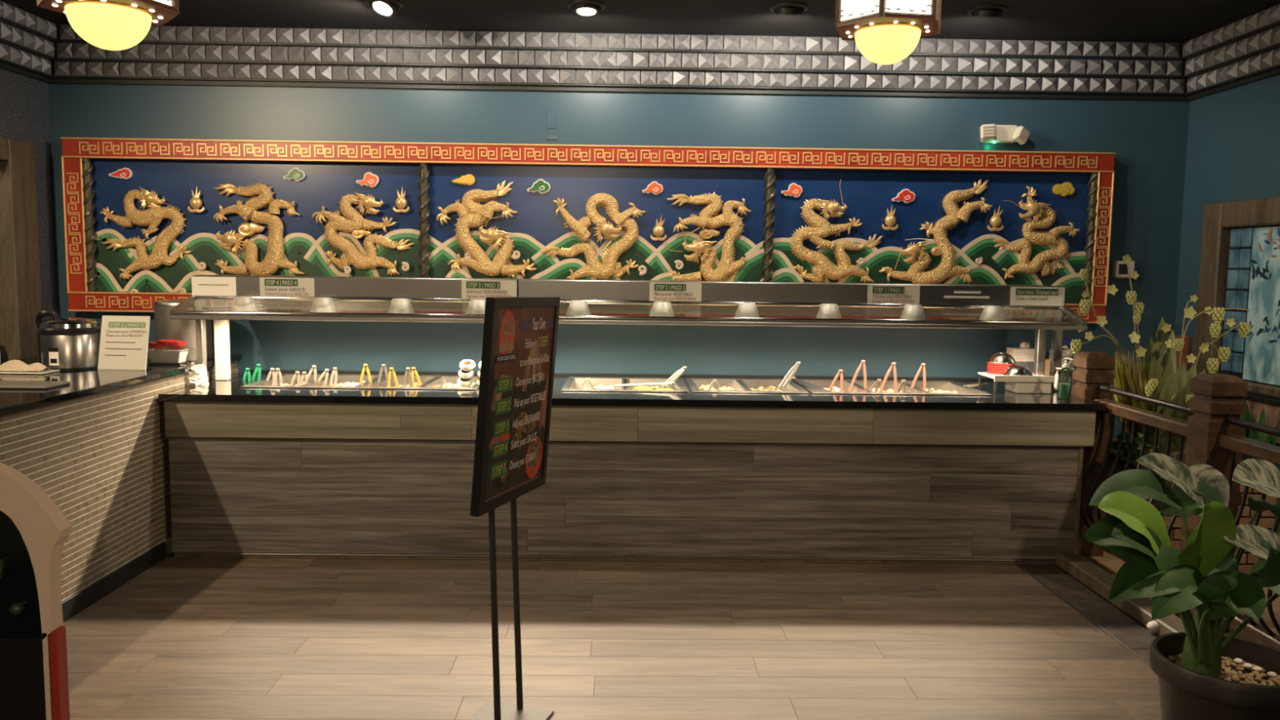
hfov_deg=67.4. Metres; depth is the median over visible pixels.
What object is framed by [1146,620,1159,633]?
stone
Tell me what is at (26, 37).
trim
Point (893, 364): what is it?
tongs
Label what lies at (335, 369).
tongs
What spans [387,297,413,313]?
lamp
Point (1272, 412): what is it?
trim
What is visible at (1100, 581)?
trim
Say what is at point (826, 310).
lamp
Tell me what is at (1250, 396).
trim
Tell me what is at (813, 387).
divider
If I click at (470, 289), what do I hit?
card
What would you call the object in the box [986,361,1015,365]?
plate
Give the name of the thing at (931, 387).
pan
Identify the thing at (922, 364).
tongs
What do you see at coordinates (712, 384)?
tongs
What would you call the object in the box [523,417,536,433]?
food picture
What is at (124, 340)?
sign
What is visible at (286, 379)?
pan
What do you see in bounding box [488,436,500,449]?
food picture
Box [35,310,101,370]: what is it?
rice cooker
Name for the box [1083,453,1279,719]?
potted plant
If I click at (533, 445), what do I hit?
picture
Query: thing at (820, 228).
dragon
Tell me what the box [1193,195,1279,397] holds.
window
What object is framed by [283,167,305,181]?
cloud
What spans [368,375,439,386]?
pan
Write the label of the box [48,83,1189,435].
wall
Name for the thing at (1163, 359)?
leafy plant
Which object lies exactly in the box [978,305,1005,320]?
lamp
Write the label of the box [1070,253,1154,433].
vine
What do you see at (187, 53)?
trim
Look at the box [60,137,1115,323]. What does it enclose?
mural
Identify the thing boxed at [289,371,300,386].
tongs
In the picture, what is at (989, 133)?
emergency light
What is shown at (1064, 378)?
bin
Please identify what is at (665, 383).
tongs
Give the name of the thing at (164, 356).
steel pan
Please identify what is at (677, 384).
flap
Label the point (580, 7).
recessed light
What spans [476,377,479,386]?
pot
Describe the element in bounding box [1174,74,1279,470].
wall
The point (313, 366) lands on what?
tongs
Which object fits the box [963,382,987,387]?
tongs
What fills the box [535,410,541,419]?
food picture
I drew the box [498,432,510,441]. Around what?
food picture
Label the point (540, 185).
cloud
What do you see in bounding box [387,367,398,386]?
tongs
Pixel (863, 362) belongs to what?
tongs
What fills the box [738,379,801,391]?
pan
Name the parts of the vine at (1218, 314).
stem, stem, stem, stem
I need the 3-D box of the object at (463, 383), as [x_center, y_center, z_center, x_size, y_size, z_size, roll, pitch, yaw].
[-1.011,0.126,5.556,0.094,0.065,0.088,1,6,-1]
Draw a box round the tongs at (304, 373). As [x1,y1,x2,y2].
[300,371,308,385]
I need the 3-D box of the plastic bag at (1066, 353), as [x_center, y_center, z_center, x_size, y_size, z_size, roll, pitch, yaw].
[2.629,-0.007,6.013,0.181,0.128,0.124,1,6,-1]
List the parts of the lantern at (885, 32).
corner post, glowing panel, corner post, plate, globe, glowing panel, corner post, corner post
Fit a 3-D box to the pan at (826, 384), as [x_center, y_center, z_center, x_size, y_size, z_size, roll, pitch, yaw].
[1.154,0.209,5.778,0.319,0.105,0.570,1,6,-1]
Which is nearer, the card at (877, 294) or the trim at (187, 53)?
the card at (877, 294)
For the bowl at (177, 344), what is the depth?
5.44 m
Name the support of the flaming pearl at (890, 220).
attached to the mural
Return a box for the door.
[0,136,42,361]
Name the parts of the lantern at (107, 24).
plate, globe, glowing panel, corner post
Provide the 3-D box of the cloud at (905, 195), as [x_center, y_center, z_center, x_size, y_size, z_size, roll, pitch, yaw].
[1.671,-1.039,6.081,0.145,0.090,0.026,1,6,-1]
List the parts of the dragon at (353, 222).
leg, leg, leg, leg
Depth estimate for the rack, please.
5.56 m
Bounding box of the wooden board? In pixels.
[1174,335,1192,371]
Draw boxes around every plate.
[0,369,59,374]
[546,111,555,128]
[546,135,557,139]
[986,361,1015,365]
[986,364,1015,368]
[986,366,1005,370]
[986,368,1004,372]
[986,370,1002,374]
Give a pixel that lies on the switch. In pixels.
(52, 360)
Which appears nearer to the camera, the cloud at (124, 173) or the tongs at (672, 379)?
the tongs at (672, 379)
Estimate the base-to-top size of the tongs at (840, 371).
0.149 m
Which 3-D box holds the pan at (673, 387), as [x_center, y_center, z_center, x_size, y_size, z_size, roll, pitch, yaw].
[0.081,0.197,5.762,0.332,0.105,0.570,1,6,-1]
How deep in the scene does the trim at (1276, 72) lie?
6.00 m
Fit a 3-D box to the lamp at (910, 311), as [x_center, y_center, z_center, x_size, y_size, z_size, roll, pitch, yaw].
[1.581,-0.276,5.552,0.152,0.088,0.152,1,6,-1]
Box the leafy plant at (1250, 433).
[1242,399,1278,489]
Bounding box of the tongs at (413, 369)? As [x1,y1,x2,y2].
[411,367,421,386]
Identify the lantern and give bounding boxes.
[35,0,179,50]
[834,0,941,64]
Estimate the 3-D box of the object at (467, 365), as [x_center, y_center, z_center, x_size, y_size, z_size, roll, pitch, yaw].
[-0.998,0.031,5.547,0.094,0.065,0.088,1,6,-1]
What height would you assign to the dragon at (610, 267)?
0.553 m
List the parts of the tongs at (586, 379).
arm, arm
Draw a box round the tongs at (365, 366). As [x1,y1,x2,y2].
[359,364,372,384]
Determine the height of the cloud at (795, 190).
0.089 m
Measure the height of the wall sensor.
0.110 m
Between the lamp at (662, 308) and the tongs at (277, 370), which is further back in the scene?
the tongs at (277, 370)
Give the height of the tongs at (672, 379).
0.129 m
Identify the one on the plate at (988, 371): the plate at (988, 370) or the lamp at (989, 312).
the plate at (988, 370)
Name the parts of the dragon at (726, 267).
leg, leg, leg, leg, leg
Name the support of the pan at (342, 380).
in the counter at (362, 471)
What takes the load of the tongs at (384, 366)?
in the pan at (424, 380)
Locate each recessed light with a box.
[364,0,404,17]
[567,0,605,16]
[769,2,808,14]
[967,4,1008,17]
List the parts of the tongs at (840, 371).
arm, arm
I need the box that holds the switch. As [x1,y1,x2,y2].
[50,358,57,363]
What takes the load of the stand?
on the floor
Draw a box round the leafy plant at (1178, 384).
[1149,361,1205,456]
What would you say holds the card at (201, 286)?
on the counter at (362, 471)
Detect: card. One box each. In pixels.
[191,276,236,295]
[259,277,314,296]
[461,280,516,298]
[648,282,702,301]
[866,284,919,303]
[1009,286,1064,306]
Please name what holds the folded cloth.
on the plate at (43, 371)
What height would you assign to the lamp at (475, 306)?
0.088 m
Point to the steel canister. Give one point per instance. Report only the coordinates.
(166, 328)
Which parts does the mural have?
frame rail, frame rail, frame rail, frame rail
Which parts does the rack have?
leg, leg, leg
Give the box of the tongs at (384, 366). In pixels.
[377,364,388,386]
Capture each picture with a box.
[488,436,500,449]
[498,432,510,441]
[501,468,508,482]
[512,431,522,443]
[515,412,528,431]
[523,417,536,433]
[524,436,542,478]
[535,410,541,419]
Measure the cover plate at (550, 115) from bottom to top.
0.108 m
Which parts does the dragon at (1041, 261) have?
leg, leg, leg, leg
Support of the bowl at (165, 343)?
in the steel pan at (164, 356)
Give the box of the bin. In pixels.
[1060,369,1075,394]
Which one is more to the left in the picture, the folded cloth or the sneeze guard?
the folded cloth
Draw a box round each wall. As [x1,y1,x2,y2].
[0,67,58,321]
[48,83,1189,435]
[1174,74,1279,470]
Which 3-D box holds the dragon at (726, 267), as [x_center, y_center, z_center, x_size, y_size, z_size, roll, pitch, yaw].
[0.435,-0.773,6.052,0.537,0.576,0.110,0,6,-4]
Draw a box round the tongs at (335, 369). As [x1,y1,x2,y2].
[328,367,337,386]
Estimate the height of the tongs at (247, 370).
0.112 m
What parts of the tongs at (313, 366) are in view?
arm, arm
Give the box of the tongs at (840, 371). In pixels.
[828,369,843,391]
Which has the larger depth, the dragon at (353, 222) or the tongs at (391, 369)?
the dragon at (353, 222)
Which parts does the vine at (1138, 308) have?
stem, stem, stem, stem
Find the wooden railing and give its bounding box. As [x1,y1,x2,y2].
[1071,351,1279,649]
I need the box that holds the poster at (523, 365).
[484,306,555,502]
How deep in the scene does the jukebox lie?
1.64 m
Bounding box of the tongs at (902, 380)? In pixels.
[897,379,906,392]
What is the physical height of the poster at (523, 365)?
0.678 m
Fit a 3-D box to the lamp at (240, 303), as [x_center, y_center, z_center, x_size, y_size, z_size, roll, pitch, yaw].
[-2.268,-0.319,5.494,0.152,0.088,0.152,1,6,-1]
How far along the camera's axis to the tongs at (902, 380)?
5.64 m
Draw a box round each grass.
[1111,348,1151,456]
[1128,375,1166,454]
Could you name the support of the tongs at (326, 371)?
in the pan at (342, 380)
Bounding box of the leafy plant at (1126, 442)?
[1107,431,1159,465]
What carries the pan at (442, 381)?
in the counter at (362, 471)
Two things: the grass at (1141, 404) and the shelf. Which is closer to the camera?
the grass at (1141, 404)
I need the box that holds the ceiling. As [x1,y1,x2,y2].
[0,0,1279,42]
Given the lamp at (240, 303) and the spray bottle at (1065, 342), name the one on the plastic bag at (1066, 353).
the spray bottle at (1065, 342)
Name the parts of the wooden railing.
post, rail, rail, iron rod, post, rail, iron rod, rail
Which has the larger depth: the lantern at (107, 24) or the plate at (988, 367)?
the plate at (988, 367)
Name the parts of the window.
pane, pane, pane, pane, pane, pane, pane, pane, pane, pane, pane, pane, pane, pane, pane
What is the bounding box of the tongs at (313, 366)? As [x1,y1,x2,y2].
[303,364,316,384]
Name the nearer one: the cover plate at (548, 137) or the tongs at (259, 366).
the tongs at (259, 366)
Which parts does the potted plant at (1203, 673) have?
stem, stem, stem, stem, stem, stem, stem, stem, stem, stem, pot, stem, stem, stem, stem, stem, stem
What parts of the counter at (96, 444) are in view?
board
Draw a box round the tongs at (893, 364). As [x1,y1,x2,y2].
[879,362,897,392]
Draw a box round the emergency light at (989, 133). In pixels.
[979,124,1030,144]
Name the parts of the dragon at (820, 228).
leg, leg, leg, leg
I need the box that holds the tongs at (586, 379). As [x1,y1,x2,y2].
[581,377,593,389]
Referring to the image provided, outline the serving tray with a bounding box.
[0,380,71,389]
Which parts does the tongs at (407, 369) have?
arm, arm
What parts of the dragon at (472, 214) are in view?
leg, leg, leg, leg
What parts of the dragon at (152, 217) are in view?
leg, leg, leg, leg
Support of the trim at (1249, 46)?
attached to the wall at (1233, 153)
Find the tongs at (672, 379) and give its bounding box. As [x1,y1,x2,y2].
[661,366,686,388]
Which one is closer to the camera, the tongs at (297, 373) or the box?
the tongs at (297, 373)
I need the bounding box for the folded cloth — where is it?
[0,360,49,371]
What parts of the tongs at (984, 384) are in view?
arm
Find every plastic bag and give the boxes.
[181,362,208,386]
[1046,348,1075,369]
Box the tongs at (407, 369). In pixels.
[403,367,412,386]
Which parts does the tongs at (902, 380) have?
arm, arm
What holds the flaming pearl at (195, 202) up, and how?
attached to the mural
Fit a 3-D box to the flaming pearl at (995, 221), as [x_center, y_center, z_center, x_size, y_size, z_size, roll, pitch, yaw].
[2.255,-0.899,6.085,0.090,0.164,0.063,4,6,31]
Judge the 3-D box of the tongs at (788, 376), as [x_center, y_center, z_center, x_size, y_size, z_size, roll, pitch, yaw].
[0.886,0.092,5.692,0.136,0.164,0.021,-1,6,-17]
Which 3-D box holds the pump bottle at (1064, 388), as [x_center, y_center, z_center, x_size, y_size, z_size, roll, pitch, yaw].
[2.370,0.101,5.353,0.068,0.229,0.068,1,6,-1]
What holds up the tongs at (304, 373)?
in the pan at (286, 379)
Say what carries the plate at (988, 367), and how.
on the plate at (988, 370)
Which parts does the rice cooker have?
hinge post, handle, label plate, lid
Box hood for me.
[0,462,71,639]
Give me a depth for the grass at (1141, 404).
5.34 m
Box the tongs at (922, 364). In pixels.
[908,363,925,392]
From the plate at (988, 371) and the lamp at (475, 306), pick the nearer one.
the lamp at (475, 306)
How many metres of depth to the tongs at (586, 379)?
5.69 m
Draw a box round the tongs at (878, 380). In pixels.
[869,378,880,391]
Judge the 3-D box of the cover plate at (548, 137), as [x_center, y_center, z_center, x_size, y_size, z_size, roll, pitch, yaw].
[-0.555,-1.402,6.053,0.070,0.026,0.006,1,6,-1]
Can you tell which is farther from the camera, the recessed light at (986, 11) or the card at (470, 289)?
the card at (470, 289)
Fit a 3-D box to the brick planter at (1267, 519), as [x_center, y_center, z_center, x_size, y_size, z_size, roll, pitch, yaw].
[3.083,0.824,5.674,0.674,0.550,1.190,1,6,-1]
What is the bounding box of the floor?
[62,549,1279,719]
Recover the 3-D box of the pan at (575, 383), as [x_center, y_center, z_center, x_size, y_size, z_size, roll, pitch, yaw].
[-0.259,0.193,5.757,0.332,0.105,0.570,1,6,-1]
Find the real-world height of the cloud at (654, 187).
0.082 m
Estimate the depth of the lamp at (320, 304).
5.45 m
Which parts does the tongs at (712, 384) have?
arm, arm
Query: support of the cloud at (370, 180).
attached to the mural
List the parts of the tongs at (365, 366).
arm, arm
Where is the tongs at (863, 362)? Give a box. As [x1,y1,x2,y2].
[848,360,866,391]
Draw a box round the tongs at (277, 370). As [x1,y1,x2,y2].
[275,368,282,385]
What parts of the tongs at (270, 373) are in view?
arm, arm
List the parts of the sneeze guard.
post, post, rail, rail, rail, panel, rail, rail, rail, tape strip, tape strip, post, post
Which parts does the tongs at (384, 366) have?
arm, arm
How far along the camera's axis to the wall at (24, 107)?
5.91 m
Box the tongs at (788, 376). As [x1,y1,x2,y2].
[778,361,799,389]
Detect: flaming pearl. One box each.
[187,188,204,213]
[392,186,409,213]
[649,214,666,240]
[881,204,897,230]
[986,206,1003,231]
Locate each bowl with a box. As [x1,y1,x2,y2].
[148,342,164,349]
[157,339,177,346]
[168,341,186,348]
[987,351,1015,363]
[1001,365,1033,375]
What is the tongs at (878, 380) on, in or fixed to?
in the pan at (888, 387)
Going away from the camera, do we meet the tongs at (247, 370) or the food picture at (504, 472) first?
the food picture at (504, 472)
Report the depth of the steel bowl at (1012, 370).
5.59 m
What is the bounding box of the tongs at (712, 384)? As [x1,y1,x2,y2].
[707,378,719,390]
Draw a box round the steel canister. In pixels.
[153,299,212,361]
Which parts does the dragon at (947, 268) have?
leg, leg, leg, leg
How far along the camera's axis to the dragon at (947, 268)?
6.08 m
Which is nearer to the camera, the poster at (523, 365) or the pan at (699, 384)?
the poster at (523, 365)
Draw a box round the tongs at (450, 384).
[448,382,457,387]
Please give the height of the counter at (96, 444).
1.016 m
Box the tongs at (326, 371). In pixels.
[317,368,328,386]
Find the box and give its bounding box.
[1005,347,1034,373]
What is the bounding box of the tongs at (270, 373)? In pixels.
[266,368,275,385]
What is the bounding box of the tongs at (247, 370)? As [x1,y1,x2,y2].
[242,368,250,380]
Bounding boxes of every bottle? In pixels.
[1053,367,1063,391]
[1057,357,1073,399]
[1062,339,1069,348]
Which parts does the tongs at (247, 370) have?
arm, arm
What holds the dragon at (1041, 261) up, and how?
attached to the mural
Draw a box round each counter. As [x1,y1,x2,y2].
[0,353,241,622]
[158,369,1105,564]
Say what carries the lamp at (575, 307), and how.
attached to the counter at (362, 471)
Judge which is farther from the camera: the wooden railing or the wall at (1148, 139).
the wall at (1148, 139)
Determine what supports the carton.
on the counter at (362, 471)
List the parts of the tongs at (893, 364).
arm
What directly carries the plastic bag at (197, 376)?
on the counter at (362, 471)
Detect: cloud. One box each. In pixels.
[108,167,132,178]
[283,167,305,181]
[355,172,378,187]
[452,173,475,185]
[527,178,550,193]
[642,181,662,195]
[780,182,802,197]
[891,188,915,203]
[1052,182,1075,196]
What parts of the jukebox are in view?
panel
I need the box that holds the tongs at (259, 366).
[251,364,261,380]
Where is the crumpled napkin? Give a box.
[1019,341,1030,348]
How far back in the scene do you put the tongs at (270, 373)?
5.70 m
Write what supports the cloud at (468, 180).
attached to the mural
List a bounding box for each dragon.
[99,186,191,279]
[213,182,304,275]
[311,191,414,275]
[435,180,537,277]
[541,192,645,279]
[666,192,751,281]
[789,180,883,282]
[879,178,992,284]
[992,186,1079,279]
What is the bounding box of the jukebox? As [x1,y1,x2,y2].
[0,462,71,719]
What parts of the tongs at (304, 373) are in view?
arm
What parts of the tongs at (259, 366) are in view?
arm, arm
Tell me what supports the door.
in the wall at (24, 107)
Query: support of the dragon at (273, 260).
attached to the mural
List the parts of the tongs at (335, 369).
arm, arm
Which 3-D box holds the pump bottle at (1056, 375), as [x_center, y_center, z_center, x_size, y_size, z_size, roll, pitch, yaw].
[2.486,0.114,5.705,0.032,0.139,0.053,-2,6,-29]
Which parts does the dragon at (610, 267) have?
leg, leg, leg, leg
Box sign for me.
[97,315,155,370]
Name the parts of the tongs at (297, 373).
arm, arm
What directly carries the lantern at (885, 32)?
hanging from the ceiling
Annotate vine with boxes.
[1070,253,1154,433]
[1148,293,1250,458]
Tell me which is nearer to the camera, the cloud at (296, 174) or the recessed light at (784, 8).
the recessed light at (784, 8)
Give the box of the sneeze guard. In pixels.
[169,275,1087,385]
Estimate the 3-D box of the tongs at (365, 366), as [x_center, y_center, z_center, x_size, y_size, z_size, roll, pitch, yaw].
[-1.621,0.097,5.674,0.085,0.149,0.016,1,6,-1]
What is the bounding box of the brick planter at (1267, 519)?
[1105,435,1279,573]
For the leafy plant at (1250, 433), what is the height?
0.467 m
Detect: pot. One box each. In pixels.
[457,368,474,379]
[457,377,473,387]
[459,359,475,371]
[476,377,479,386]
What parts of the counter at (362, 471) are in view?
panel, panel, panel, panel, panel, toe trim, panel, panel, panel, panel, panel, panel, panel, trim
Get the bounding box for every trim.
[0,0,57,78]
[0,62,1279,101]
[48,24,1190,96]
[1016,564,1150,666]
[1055,551,1185,635]
[1182,4,1279,96]
[1240,398,1279,444]
[1242,391,1279,406]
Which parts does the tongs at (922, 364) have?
arm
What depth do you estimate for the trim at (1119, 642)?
4.47 m
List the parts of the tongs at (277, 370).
arm, arm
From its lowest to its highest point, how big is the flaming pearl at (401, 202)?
0.164 m
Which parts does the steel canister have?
lid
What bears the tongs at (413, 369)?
in the pan at (424, 380)
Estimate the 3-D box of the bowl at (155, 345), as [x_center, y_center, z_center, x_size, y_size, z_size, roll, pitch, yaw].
[-2.752,-0.081,5.475,0.100,0.037,0.100,1,6,-1]
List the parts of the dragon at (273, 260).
leg, leg, leg, leg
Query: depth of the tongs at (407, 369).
5.67 m
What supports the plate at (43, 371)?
on the counter at (96, 444)
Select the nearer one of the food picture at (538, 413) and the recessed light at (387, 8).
the food picture at (538, 413)
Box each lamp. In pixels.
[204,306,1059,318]
[230,296,257,311]
[310,297,337,312]
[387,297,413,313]
[465,299,485,314]
[565,300,591,315]
[648,301,675,316]
[733,302,759,317]
[815,303,841,318]
[899,304,925,319]
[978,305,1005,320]
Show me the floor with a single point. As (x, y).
(184, 638)
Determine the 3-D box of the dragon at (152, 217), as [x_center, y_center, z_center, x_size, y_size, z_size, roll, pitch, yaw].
[-3.109,-0.790,5.992,0.565,0.580,0.120,1,6,-1]
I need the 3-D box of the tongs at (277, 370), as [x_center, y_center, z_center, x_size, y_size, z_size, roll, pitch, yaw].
[-2.181,0.101,5.787,0.055,0.106,0.016,1,6,-1]
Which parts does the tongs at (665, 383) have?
arm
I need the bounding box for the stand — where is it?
[469,296,559,719]
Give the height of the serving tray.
0.014 m
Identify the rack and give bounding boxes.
[977,372,1054,394]
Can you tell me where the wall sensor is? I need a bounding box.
[1112,261,1134,278]
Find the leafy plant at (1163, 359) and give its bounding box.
[1143,316,1176,409]
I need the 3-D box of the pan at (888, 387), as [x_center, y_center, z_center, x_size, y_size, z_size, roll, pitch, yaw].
[1.481,0.213,5.783,0.319,0.105,0.570,1,6,-1]
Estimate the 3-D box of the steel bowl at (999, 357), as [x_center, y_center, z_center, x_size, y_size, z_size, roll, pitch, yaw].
[2.162,-0.017,5.738,0.160,0.060,0.160,1,6,-1]
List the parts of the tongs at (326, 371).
arm, arm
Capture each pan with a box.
[147,347,195,364]
[251,374,330,386]
[305,375,378,386]
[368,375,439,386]
[422,376,478,387]
[566,377,624,389]
[626,378,681,390]
[689,378,748,391]
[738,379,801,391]
[803,380,868,391]
[848,381,924,392]
[900,381,982,393]
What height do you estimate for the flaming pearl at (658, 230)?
0.164 m
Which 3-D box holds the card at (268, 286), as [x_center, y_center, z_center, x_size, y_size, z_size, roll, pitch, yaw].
[-2.034,-0.420,5.533,0.312,0.108,0.006,1,6,-1]
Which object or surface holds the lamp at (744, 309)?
attached to the counter at (362, 471)
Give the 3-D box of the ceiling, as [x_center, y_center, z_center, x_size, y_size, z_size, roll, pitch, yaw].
[-0.311,-1.671,1.980,9.000,0.100,8.270,1,6,-1]
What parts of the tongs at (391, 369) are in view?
arm, arm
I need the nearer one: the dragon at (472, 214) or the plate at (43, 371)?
the plate at (43, 371)
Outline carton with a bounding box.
[1044,359,1049,376]
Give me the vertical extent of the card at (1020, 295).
0.108 m
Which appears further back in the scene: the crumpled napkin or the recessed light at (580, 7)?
the crumpled napkin
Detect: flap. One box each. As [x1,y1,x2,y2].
[674,380,687,391]
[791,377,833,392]
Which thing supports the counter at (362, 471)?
on the floor
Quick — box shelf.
[977,372,1054,382]
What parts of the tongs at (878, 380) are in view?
arm, arm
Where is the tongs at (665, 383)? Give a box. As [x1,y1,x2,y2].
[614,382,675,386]
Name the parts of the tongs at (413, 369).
arm, arm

